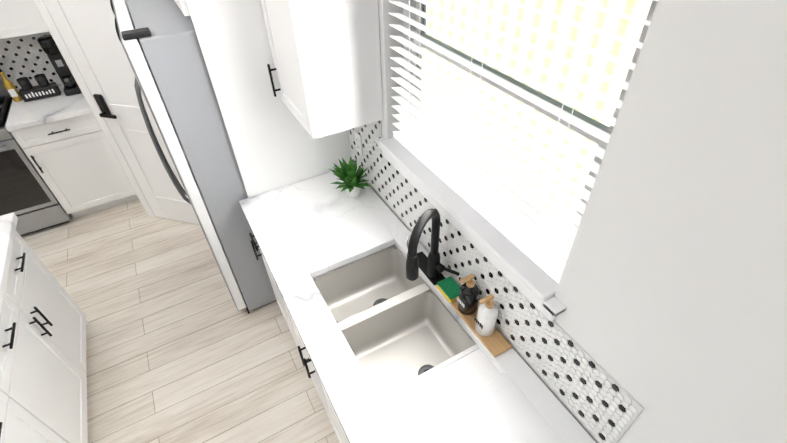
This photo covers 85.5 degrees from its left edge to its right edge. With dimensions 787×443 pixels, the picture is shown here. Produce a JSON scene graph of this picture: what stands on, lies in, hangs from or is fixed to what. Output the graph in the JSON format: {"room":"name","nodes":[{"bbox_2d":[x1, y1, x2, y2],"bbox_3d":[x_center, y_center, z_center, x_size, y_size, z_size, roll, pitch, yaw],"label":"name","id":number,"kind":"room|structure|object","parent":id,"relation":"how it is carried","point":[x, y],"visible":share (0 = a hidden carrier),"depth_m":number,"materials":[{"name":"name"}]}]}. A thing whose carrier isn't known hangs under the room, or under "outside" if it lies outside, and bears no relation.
{"room":"kitchen","nodes":[
{"label":"kitchen","id":0,"kind":"room"},
{"bbox_2d":[33,0,147,213],"bbox_3d":[-1.551,-1.411,3.047,1.470,2.790,1.400,-21,45,-21],"label":"wall","id":1,"kind":"structure","parent":0,"point":[86,100],"depth_m":2.95,"materials":[{"name":"white paint"}]},
{"bbox_2d":[0,0,48,38],"bbox_3d":[-2.731,-1.761,2.670,0.606,1.093,0.348,-21,45,-21],"label":"upper cabinet","id":2,"kind":"object","parent":1,"relation":"attached to","point":[20,18],"visible":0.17,"depth_m":2.88,"materials":[{"name":"white wood"}]},
{"bbox_2d":[34,0,199,224],"bbox_3d":[-1.729,-0.798,2.832,0.565,2.162,0.565,-21,45,-21],"label":"pantry door","id":3,"kind":"structure","parent":1,"relation":"in","point":[84,34],"depth_m":2.84,"materials":[{"name":"white wood"}]},
{"bbox_2d":[21,199,339,442],"bbox_3d":[-2.551,2.248,1.112,7.060,0.100,7.440,-21,45,-21],"label":"floor","id":4,"kind":"structure","parent":0,"point":[180,348],"depth_m":2.67,"materials":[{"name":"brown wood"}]},
{"bbox_2d":[0,75,70,235],"bbox_3d":[-3.161,-0.450,3.220,0.756,1.200,0.665,-21,45,-21],"label":"range","id":5,"kind":"object","parent":4,"relation":"on","point":[28,198],"visible":0.67,"depth_m":3.25,"materials":[{"name":"silver metal"}]},
{"bbox_2d":[0,216,87,442],"bbox_3d":[-1.649,1.135,1.600,0.668,0.880,2.468,-21,45,-21],"label":"kitchen island","id":6,"kind":"object","parent":4,"relation":"on","point":[43,373],"depth_m":2.05,"materials":[{"name":"white wood"}]},
{"bbox_2d":[0,212,15,303],"bbox_3d":[-1.756,0.834,1.250,0.883,0.040,2.540,-21,45,-21],"label":"island countertop","id":7,"kind":"structure","parent":6,"relation":"on","point":[8,221],"depth_m":2.06,"materials":[{"name":"white stone"}]},
{"bbox_2d":[11,114,138,217],"bbox_3d":[-2.604,-0.574,3.582,0.546,0.880,0.608,-21,45,-21],"label":"base cabinet","id":8,"kind":"object","parent":4,"relation":"on","point":[63,142],"depth_m":3.34,"materials":[{"name":"white wood"}]},
{"bbox_2d":[5,84,92,131],"bbox_3d":[-2.608,-0.910,3.267,0.546,0.040,0.625,-21,45,-21],"label":"countertop","id":9,"kind":"structure","parent":8,"relation":"on","point":[22,114],"depth_m":3.13,"materials":[{"name":"white stone"}]},
{"bbox_2d":[0,69,22,101],"bbox_3d":[-2.877,-1.019,3.189,0.056,0.239,0.058,-21,45,-21],"label":"oil bottle","id":10,"kind":"object","parent":9,"relation":"on","point":[10,87],"visible":1,"depth_m":3.19,"materials":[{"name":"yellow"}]},
{"bbox_2d":[16,74,60,101],"bbox_3d":[-2.713,-1.023,3.247,0.240,0.160,0.072,-21,45,-21],"label":"rack","id":11,"kind":"object","parent":9,"relation":"on","point":[44,88],"visible":1,"depth_m":3.23,"materials":[{"name":"black plastic"}]},
{"bbox_2d":[37,35,81,95],"bbox_3d":[-2.520,-1.180,3.228,0.120,0.410,0.154,-21,45,-21],"label":"coffee grinder","id":12,"kind":"object","parent":9,"relation":"on","point":[48,45],"visible":0.81,"depth_m":3.22,"materials":[{"name":"black plastic"}]},
{"bbox_2d":[110,0,276,313],"bbox_3d":[-0.931,-0.402,2.635,0.862,1.787,0.872,-21,45,-21],"label":"refrigerator","id":13,"kind":"object","parent":4,"relation":"on","point":[158,39],"visible":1,"depth_m":2.02,"materials":[{"name":"grey metal"}]},
{"bbox_2d":[239,170,595,442],"bbox_3d":[0.115,0.869,1.806,0.676,0.920,2.622,-21,45,-21],"label":"countertop","id":14,"kind":"structure","parent":4,"relation":"on","point":[389,352],"depth_m":1.78,"materials":[{"name":"white stone"}]},
{"bbox_2d":[329,156,370,197],"bbox_3d":[-0.234,-0.223,2.200,0.225,0.216,0.271,-21,45,-21],"label":"potted plant","id":15,"kind":"object","parent":14,"relation":"on","point":[349,175],"visible":0.98,"depth_m":2.19,"materials":[{"name":"green plant"}]},
{"bbox_2d":[406,234,418,248],"bbox_3d":[0.087,0.091,1.931,0.084,0.086,0.044,-21,45,-21],"label":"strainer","id":16,"kind":"object","parent":14,"relation":"on","point":[407,241],"visible":0.21,"depth_m":1.90,"materials":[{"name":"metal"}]},
{"bbox_2d":[406,208,459,285],"bbox_3d":[0.099,0.097,1.674,0.223,0.412,0.269,-21,45,-21],"label":"faucet","id":17,"kind":"object","parent":14,"relation":"on","point":[431,267],"visible":0.98,"depth_m":1.62,"materials":[{"name":"black metal"}]},
{"bbox_2d":[437,276,459,302],"bbox_3d":[0.234,0.280,1.748,0.070,0.033,0.100,-21,45,-21],"label":"sponge","id":18,"kind":"object","parent":14,"relation":"on","point":[449,288],"visible":0.79,"depth_m":1.74,"materials":[{"name":"green plastic"}]},
{"bbox_2d":[451,273,511,357],"bbox_3d":[0.326,0.323,1.563,0.089,0.208,0.270,-21,45,-21],"label":"soap tray","id":19,"kind":"object","parent":14,"relation":"on","point":[480,320],"visible":1,"depth_m":1.57,"materials":[{"name":"brown wood"}]},
{"bbox_2d":[174,0,382,197],"bbox_3d":[-0.656,-0.619,2.270,0.687,2.580,1.396,-21,45,-21],"label":"cabinet","id":20,"kind":"object","parent":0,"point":[297,86],"visible":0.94,"depth_m":1.79,"materials":[{"name":"white wood"}]},
{"bbox_2d":[363,0,786,442],"bbox_3d":[0.805,0.431,0.861,0.150,2.790,5.890,-21,45,-21],"label":"wall","id":21,"kind":"structure","parent":0,"point":[671,295],"depth_m":0.82,"materials":[{"name":"white paint"}]},
{"bbox_2d":[348,120,643,442],"bbox_3d":[0.192,0.005,1.728,0.019,0.475,1.821,-21,45,-21],"label":"tile backsplash","id":22,"kind":"structure","parent":21,"relation":"attached to","point":[598,400],"depth_m":1.46,"materials":[{"name":"white tile"}]},
{"bbox_2d":[375,0,657,321],"bbox_3d":[0.259,-0.390,1.352,0.190,0.973,1.125,-21,45,-21],"label":"window","id":23,"kind":"structure","parent":21,"relation":"in","point":[531,281],"depth_m":1.26,"materials":[{"name":"white"}]},
{"bbox_2d":[389,0,657,283],"bbox_3d":[0.251,-0.427,1.315,0.066,0.861,1.013,-21,45,-21],"label":"window blind","id":24,"kind":"object","parent":23,"relation":"attached to","point":[539,239],"visible":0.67,"depth_m":1.28,"materials":[{"name":"white plastic"}]},
{"bbox_3d":[-4.368,-0.903,2.577,7.060,2.790,0.150,-21,45,-21],"label":"wall","id":25,"kind":"structure","parent":0,"visible":0},
{"bbox_2d":[0,32,62,91],"bbox_3d":[-3.349,-1.079,3.056,1.874,0.527,0.008,-21,45,-21],"label":"tile backsplash","id":26,"kind":"structure","parent":25,"relation":"attached to","point":[24,56],"depth_m":3.28,"materials":[{"name":"white tile"}]}
]}

